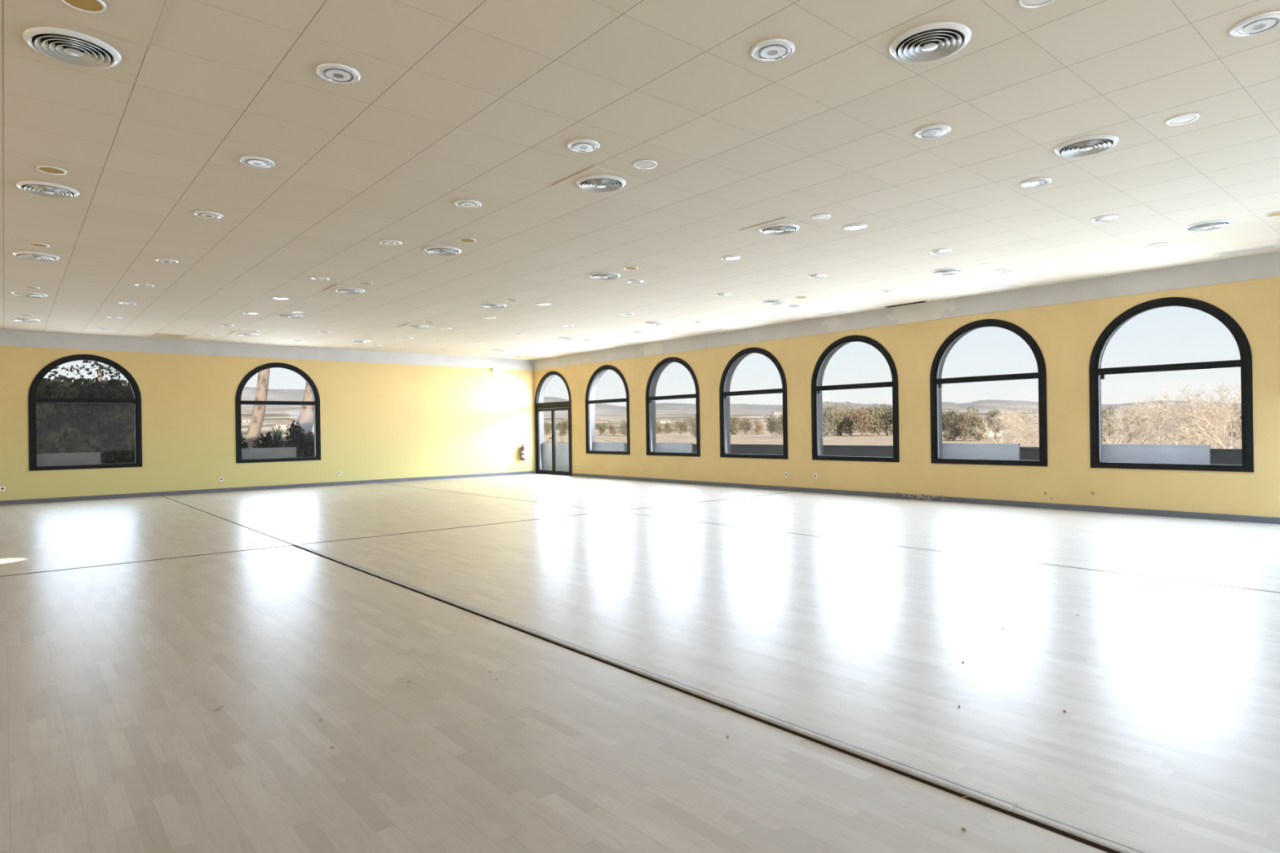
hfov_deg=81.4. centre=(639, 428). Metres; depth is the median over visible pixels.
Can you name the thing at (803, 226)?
tile
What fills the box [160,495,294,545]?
trim
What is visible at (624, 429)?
leafy tree
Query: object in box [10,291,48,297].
ceiling vent
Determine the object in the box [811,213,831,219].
ceiling speaker
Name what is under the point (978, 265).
grille
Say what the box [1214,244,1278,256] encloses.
ceiling vent
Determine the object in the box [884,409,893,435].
leafy tree
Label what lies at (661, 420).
farmhouse
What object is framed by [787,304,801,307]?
recessed light
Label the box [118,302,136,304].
recessed light
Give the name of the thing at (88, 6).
ceiling speaker
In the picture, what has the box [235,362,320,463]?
window
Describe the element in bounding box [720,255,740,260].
recessed light
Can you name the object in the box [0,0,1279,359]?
ceiling
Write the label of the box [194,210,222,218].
recessed light
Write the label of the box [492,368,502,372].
emergency light
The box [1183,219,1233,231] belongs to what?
ceiling vent
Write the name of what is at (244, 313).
recessed light
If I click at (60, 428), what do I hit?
hedge
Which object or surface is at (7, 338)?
trim
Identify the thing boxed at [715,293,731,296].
recessed light
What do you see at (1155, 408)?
leafy tree
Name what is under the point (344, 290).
ceiling vent
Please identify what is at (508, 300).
ceiling speaker
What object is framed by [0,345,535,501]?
wall
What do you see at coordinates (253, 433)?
pine tree
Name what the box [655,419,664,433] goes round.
leafy tree
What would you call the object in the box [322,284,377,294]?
tile
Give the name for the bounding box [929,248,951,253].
recessed light
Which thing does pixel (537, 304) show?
recessed light
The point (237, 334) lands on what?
ceiling vent
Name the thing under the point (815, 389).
window
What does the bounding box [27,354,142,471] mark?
window
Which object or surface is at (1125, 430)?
leafy tree
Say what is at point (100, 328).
recessed light
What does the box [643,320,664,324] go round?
ceiling vent
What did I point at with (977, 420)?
leafy tree
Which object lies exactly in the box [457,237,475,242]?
ceiling speaker
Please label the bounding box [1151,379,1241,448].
bare tree
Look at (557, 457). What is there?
door
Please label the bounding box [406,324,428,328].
ceiling vent
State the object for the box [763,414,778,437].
leafy tree
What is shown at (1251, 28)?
recessed light
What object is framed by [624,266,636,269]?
grille
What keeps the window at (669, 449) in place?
in the wall at (1066, 335)
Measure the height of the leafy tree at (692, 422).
5.713 m
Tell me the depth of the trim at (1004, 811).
3.15 m
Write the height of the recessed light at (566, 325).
0.015 m
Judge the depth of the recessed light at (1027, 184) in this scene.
6.53 m
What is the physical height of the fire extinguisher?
0.566 m
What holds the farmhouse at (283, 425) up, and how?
on the ground
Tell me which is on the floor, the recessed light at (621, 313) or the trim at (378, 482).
the trim at (378, 482)
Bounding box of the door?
[534,371,572,475]
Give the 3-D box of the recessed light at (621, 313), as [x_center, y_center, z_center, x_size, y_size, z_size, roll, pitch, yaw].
[-0.248,-2.107,13.714,0.246,0.015,0.246,-1,0,29]
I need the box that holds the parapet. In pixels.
[547,442,1241,465]
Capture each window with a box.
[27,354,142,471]
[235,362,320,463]
[585,364,630,454]
[645,356,700,457]
[719,346,787,459]
[811,334,899,462]
[929,319,1047,466]
[1088,297,1253,472]
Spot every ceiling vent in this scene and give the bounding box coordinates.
[9,317,40,321]
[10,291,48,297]
[13,251,59,261]
[16,181,79,198]
[22,26,120,67]
[235,333,258,336]
[276,313,302,318]
[334,287,365,293]
[351,339,370,342]
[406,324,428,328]
[423,245,461,255]
[480,302,506,308]
[491,349,506,351]
[557,337,575,340]
[576,174,626,191]
[589,271,620,279]
[614,342,633,345]
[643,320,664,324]
[702,328,726,332]
[759,223,799,235]
[761,299,786,304]
[815,310,846,315]
[888,22,971,62]
[929,267,963,275]
[976,284,1019,291]
[1053,134,1119,156]
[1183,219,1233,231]
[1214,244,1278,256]
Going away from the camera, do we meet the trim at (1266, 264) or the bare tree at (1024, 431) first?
the trim at (1266, 264)
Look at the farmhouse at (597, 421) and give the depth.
418.66 m
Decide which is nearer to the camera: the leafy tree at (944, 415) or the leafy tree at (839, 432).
the leafy tree at (944, 415)
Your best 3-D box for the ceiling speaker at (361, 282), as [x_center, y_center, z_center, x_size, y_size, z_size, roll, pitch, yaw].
[-3.899,-2.057,10.582,0.192,0.009,0.192,-1,0,-40]
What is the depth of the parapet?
15.76 m
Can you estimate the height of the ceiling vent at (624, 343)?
0.008 m
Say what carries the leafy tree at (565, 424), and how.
on the ground
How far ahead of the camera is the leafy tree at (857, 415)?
149.35 m
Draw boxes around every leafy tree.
[543,421,551,435]
[556,419,568,435]
[595,422,607,435]
[608,423,617,435]
[617,418,626,435]
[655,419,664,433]
[663,422,672,433]
[671,418,688,435]
[685,413,696,437]
[729,415,739,434]
[736,417,754,435]
[750,419,765,435]
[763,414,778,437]
[773,411,782,435]
[822,400,844,436]
[825,401,854,435]
[840,408,861,435]
[847,406,877,435]
[860,402,892,435]
[870,403,893,435]
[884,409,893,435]
[942,408,961,440]
[942,411,950,431]
[955,411,971,439]
[961,405,989,440]
[984,409,1004,439]
[1016,412,1038,437]
[1101,404,1119,440]
[1115,408,1146,437]
[1142,408,1169,434]
[1169,404,1199,439]
[1196,408,1222,435]
[1217,402,1241,439]
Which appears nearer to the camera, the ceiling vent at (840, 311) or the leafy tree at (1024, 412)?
the ceiling vent at (840, 311)
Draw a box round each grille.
[29,243,48,246]
[39,167,64,173]
[459,239,474,242]
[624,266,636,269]
[635,161,655,168]
[813,214,829,218]
[977,264,990,266]
[1021,0,1050,5]
[1168,115,1197,124]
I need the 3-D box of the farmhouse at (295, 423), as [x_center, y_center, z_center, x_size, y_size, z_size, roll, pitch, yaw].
[-160.198,-1.633,345.000,8.800,3.320,4.800,-1,0,12]
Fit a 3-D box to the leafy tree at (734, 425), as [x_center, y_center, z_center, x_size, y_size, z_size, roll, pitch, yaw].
[26.738,-0.723,215.037,4.346,5.639,5.015,-1,0,43]
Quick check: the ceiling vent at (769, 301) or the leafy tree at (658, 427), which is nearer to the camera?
the ceiling vent at (769, 301)
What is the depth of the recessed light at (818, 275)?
10.46 m
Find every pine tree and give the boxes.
[244,368,270,448]
[296,382,314,435]
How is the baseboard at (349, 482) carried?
attached to the wall at (379, 420)
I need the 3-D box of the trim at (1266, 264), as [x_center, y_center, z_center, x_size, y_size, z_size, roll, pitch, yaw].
[4.816,-2.031,13.216,0.012,0.310,24.808,-1,0,-40]
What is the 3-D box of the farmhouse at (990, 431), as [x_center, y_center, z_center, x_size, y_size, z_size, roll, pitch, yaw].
[60.605,0.051,130.000,5.300,3.230,3.050,-1,0,8]
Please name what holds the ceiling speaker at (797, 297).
attached to the ceiling
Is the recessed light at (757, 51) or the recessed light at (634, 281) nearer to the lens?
the recessed light at (757, 51)
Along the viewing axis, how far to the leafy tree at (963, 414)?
99.78 m
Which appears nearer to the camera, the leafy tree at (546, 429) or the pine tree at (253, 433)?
the pine tree at (253, 433)
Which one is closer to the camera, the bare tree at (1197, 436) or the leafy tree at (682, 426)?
the bare tree at (1197, 436)
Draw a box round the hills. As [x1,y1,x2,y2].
[240,386,1240,416]
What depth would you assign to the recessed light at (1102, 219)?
7.72 m
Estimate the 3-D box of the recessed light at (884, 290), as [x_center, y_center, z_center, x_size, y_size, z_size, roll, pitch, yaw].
[3.881,-2.166,11.743,0.246,0.015,0.246,-1,0,36]
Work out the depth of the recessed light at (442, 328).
15.29 m
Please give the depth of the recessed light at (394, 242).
8.29 m
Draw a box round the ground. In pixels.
[102,405,1241,449]
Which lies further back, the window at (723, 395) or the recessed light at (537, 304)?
the window at (723, 395)
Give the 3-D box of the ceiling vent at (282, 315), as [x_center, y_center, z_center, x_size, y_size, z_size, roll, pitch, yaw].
[-6.288,-2.013,13.381,0.426,0.029,0.426,-1,0,-40]
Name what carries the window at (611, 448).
in the wall at (1066, 335)
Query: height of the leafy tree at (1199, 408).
4.348 m
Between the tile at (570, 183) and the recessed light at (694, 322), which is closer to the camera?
the tile at (570, 183)
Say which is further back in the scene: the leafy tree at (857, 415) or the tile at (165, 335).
the leafy tree at (857, 415)
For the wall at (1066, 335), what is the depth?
12.51 m
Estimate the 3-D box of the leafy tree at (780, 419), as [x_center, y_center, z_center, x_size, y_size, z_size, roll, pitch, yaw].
[27.255,-0.524,139.943,5.432,5.276,4.627,-1,0,39]
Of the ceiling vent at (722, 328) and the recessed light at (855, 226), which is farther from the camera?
the ceiling vent at (722, 328)
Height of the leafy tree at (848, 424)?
5.750 m
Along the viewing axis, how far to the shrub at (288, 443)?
23.35 m
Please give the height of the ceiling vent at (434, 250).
0.029 m
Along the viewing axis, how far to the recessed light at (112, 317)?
13.23 m
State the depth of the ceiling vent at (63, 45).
4.03 m
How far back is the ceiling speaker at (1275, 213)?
7.67 m
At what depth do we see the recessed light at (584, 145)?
5.53 m
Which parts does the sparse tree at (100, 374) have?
crown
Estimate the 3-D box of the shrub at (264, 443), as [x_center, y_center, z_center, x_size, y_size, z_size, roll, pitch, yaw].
[-11.816,1.238,23.436,0.988,2.340,1.554,-1,0,1]
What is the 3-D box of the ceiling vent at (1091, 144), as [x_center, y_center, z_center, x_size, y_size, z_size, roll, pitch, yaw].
[3.420,-2.152,5.708,0.426,0.029,0.426,-1,0,-40]
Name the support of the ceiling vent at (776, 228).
attached to the tile at (803, 226)
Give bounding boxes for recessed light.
[97,327,111,329]
[106,315,123,318]
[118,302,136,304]
[133,283,154,287]
[154,257,178,263]
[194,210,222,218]
[201,333,214,336]
[220,324,234,326]
[239,155,275,168]
[242,311,258,315]
[271,296,288,300]
[310,276,328,280]
[315,62,360,84]
[379,240,402,245]
[439,327,451,329]
[454,200,481,208]
[482,316,495,319]
[536,302,551,306]
[560,324,573,326]
[566,138,599,152]
[619,312,632,315]
[626,279,644,283]
[692,320,704,323]
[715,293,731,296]
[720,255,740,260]
[750,38,795,62]
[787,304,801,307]
[808,273,826,278]
[843,223,866,231]
[877,288,893,292]
[914,124,951,138]
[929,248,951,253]
[994,269,1013,273]
[1020,177,1052,187]
[1091,214,1119,222]
[1145,242,1170,248]
[1229,11,1279,37]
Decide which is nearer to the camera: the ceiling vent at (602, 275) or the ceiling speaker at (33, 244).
the ceiling speaker at (33, 244)
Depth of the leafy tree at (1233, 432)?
84.86 m
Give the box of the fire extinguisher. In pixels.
[520,441,526,460]
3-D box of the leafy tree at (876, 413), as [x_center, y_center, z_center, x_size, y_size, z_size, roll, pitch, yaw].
[47.357,-1.818,150.410,6.433,6.832,5.910,-1,0,1]
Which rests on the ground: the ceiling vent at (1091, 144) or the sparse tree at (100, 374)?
the sparse tree at (100, 374)
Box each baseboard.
[0,471,534,505]
[572,473,1279,524]
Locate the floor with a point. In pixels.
(113, 678)
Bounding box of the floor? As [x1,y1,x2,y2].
[0,473,1279,852]
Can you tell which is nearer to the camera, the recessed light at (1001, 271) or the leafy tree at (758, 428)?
the recessed light at (1001, 271)
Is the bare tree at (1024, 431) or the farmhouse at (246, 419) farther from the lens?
the farmhouse at (246, 419)
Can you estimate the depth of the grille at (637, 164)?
5.97 m
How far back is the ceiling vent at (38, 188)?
6.33 m
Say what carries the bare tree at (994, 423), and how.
on the ground
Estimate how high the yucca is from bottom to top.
2.620 m
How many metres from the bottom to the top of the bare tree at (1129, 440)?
3.549 m
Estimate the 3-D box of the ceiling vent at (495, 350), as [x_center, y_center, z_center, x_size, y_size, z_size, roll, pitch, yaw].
[-3.716,-2.050,19.654,0.426,0.029,0.426,-1,0,-40]
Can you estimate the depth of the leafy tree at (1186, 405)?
89.68 m
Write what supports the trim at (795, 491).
on the floor
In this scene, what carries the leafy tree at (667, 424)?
on the ground
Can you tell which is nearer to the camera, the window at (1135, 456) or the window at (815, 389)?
the window at (1135, 456)
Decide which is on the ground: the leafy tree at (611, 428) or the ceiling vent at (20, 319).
the leafy tree at (611, 428)
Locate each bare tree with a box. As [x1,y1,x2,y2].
[970,414,1017,444]
[984,406,1039,444]
[1000,402,1039,447]
[1101,399,1190,444]
[1101,406,1139,444]
[1118,395,1224,444]
[1134,397,1241,444]
[1147,381,1241,448]
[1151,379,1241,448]
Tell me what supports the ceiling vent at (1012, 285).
in the ceiling
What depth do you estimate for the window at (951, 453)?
12.34 m
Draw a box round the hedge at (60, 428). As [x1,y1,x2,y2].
[35,374,135,464]
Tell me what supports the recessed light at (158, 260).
in the ceiling
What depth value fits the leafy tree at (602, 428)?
229.30 m
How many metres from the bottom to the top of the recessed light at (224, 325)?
0.015 m
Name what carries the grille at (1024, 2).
attached to the ceiling speaker at (1025, 3)
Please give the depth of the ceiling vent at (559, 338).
17.20 m
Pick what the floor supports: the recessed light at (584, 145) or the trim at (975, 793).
the trim at (975, 793)
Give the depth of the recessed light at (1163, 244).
8.94 m
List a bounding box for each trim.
[0,329,533,370]
[2,491,797,576]
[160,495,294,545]
[292,545,1119,852]
[294,544,516,625]
[377,482,1278,592]
[511,622,644,672]
[533,251,1279,370]
[637,668,1017,811]
[885,301,926,307]
[1009,803,1153,852]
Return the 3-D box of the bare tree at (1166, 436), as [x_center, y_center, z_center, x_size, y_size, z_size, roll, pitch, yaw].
[29.448,0.093,39.577,5.252,3.513,4.291,-1,0,41]
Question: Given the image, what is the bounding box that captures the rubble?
[895,492,947,500]
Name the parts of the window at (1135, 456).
handle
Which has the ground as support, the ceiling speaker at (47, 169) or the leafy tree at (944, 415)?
the leafy tree at (944, 415)
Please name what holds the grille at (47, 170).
attached to the ceiling speaker at (47, 169)
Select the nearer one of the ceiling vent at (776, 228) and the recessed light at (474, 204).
the recessed light at (474, 204)
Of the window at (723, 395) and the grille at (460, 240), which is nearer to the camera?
the grille at (460, 240)
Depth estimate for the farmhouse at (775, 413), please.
698.23 m
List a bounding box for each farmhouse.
[240,417,251,422]
[275,422,292,428]
[284,421,297,425]
[595,420,608,422]
[655,418,671,422]
[772,411,782,415]
[971,419,1004,435]
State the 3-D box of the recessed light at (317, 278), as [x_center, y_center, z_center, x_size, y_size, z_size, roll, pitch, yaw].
[-4.390,-2.047,10.203,0.246,0.015,0.246,-1,0,-6]
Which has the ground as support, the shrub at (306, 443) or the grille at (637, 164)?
the shrub at (306, 443)
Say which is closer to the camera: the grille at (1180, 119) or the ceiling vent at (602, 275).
the grille at (1180, 119)
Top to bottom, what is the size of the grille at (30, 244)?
0.003 m
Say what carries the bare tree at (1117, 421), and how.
on the ground
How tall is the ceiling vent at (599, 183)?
0.032 m
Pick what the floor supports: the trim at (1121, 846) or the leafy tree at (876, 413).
the trim at (1121, 846)
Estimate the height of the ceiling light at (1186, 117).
0.009 m
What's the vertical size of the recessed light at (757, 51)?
0.015 m
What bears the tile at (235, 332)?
attached to the ceiling
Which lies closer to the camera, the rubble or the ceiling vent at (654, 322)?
the rubble
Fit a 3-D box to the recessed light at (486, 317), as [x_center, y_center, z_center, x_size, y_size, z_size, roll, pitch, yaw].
[-2.825,-2.070,13.945,0.246,0.015,0.246,-1,0,33]
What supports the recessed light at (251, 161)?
in the ceiling
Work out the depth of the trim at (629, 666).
4.49 m
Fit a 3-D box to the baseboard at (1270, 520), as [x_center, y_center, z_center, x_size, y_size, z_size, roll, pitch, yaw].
[5.497,1.212,12.471,0.014,0.085,22.850,-1,0,-40]
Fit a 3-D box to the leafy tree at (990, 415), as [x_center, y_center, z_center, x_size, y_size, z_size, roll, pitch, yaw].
[50.027,-0.557,105.016,2.581,4.198,3.316,-1,0,33]
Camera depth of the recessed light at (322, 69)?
4.37 m
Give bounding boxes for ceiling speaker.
[22,285,39,288]
[27,242,49,247]
[36,165,66,174]
[61,0,106,13]
[292,311,303,313]
[358,281,373,284]
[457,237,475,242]
[506,298,518,301]
[623,266,637,270]
[633,160,657,168]
[795,296,807,298]
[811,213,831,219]
[1017,0,1053,7]
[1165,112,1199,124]
[1264,211,1279,216]
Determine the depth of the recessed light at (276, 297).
11.61 m
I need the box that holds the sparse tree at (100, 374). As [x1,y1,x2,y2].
[40,360,125,449]
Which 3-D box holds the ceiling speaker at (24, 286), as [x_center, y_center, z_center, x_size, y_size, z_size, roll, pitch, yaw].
[-8.606,-1.990,10.521,0.192,0.009,0.192,-1,0,-40]
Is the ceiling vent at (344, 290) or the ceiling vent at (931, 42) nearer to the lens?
the ceiling vent at (931, 42)
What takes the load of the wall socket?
attached to the wall at (379, 420)
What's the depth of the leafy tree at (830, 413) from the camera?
150.93 m
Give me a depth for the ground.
227.96 m
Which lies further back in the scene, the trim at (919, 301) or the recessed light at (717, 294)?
the trim at (919, 301)
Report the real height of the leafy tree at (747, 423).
5.051 m
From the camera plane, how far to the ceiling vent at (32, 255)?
8.66 m
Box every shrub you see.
[241,434,248,448]
[252,431,279,448]
[267,435,300,457]
[284,420,314,457]
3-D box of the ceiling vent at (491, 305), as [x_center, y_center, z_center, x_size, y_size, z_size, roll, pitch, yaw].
[-2.477,-2.068,12.613,0.426,0.029,0.426,-1,0,-40]
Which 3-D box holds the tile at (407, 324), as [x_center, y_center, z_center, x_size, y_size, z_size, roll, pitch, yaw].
[-4.463,-2.047,14.953,0.596,0.012,0.606,-1,0,-40]
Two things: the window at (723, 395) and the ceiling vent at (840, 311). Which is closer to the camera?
the ceiling vent at (840, 311)
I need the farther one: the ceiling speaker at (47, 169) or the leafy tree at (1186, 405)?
the leafy tree at (1186, 405)
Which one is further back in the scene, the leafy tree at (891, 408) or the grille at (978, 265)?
the leafy tree at (891, 408)
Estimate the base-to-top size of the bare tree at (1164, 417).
4.025 m
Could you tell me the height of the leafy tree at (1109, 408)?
4.218 m
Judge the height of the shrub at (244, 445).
2.399 m
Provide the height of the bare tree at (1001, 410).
3.702 m
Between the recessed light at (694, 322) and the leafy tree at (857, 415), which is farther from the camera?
the leafy tree at (857, 415)
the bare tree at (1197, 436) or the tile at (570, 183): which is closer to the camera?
the tile at (570, 183)
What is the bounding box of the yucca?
[260,422,292,447]
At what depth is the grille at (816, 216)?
7.52 m
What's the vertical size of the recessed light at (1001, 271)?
0.015 m
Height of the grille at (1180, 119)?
0.003 m
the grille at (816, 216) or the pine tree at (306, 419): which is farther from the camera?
the pine tree at (306, 419)
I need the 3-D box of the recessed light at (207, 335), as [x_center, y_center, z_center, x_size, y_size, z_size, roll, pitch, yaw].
[-9.182,-1.979,15.815,0.246,0.015,0.246,-1,0,14]
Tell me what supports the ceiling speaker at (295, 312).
attached to the ceiling
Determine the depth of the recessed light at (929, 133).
5.36 m
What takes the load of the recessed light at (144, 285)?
in the ceiling
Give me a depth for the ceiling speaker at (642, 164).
5.96 m
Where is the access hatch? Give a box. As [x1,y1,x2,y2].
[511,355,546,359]
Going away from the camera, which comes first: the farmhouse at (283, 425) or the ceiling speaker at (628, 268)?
the ceiling speaker at (628, 268)
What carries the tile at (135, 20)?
attached to the ceiling
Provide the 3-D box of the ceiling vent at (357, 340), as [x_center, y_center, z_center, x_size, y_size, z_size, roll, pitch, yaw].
[-6.476,-2.010,17.297,0.426,0.029,0.426,-1,0,-40]
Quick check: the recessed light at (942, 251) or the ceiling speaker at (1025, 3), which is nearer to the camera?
the ceiling speaker at (1025, 3)
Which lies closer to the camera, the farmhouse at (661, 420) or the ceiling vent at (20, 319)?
the ceiling vent at (20, 319)
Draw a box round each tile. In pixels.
[4,0,165,45]
[151,333,186,338]
[228,330,266,336]
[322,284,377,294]
[397,323,436,328]
[552,165,650,198]
[739,217,818,238]
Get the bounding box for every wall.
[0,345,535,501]
[533,275,1279,517]
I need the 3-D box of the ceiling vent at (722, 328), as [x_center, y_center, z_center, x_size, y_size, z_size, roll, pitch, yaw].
[1.620,-2.137,16.269,0.150,0.008,0.600,-1,0,-40]
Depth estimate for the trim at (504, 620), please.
6.25 m
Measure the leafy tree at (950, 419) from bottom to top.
4.462 m
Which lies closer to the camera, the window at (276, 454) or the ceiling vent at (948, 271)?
the ceiling vent at (948, 271)

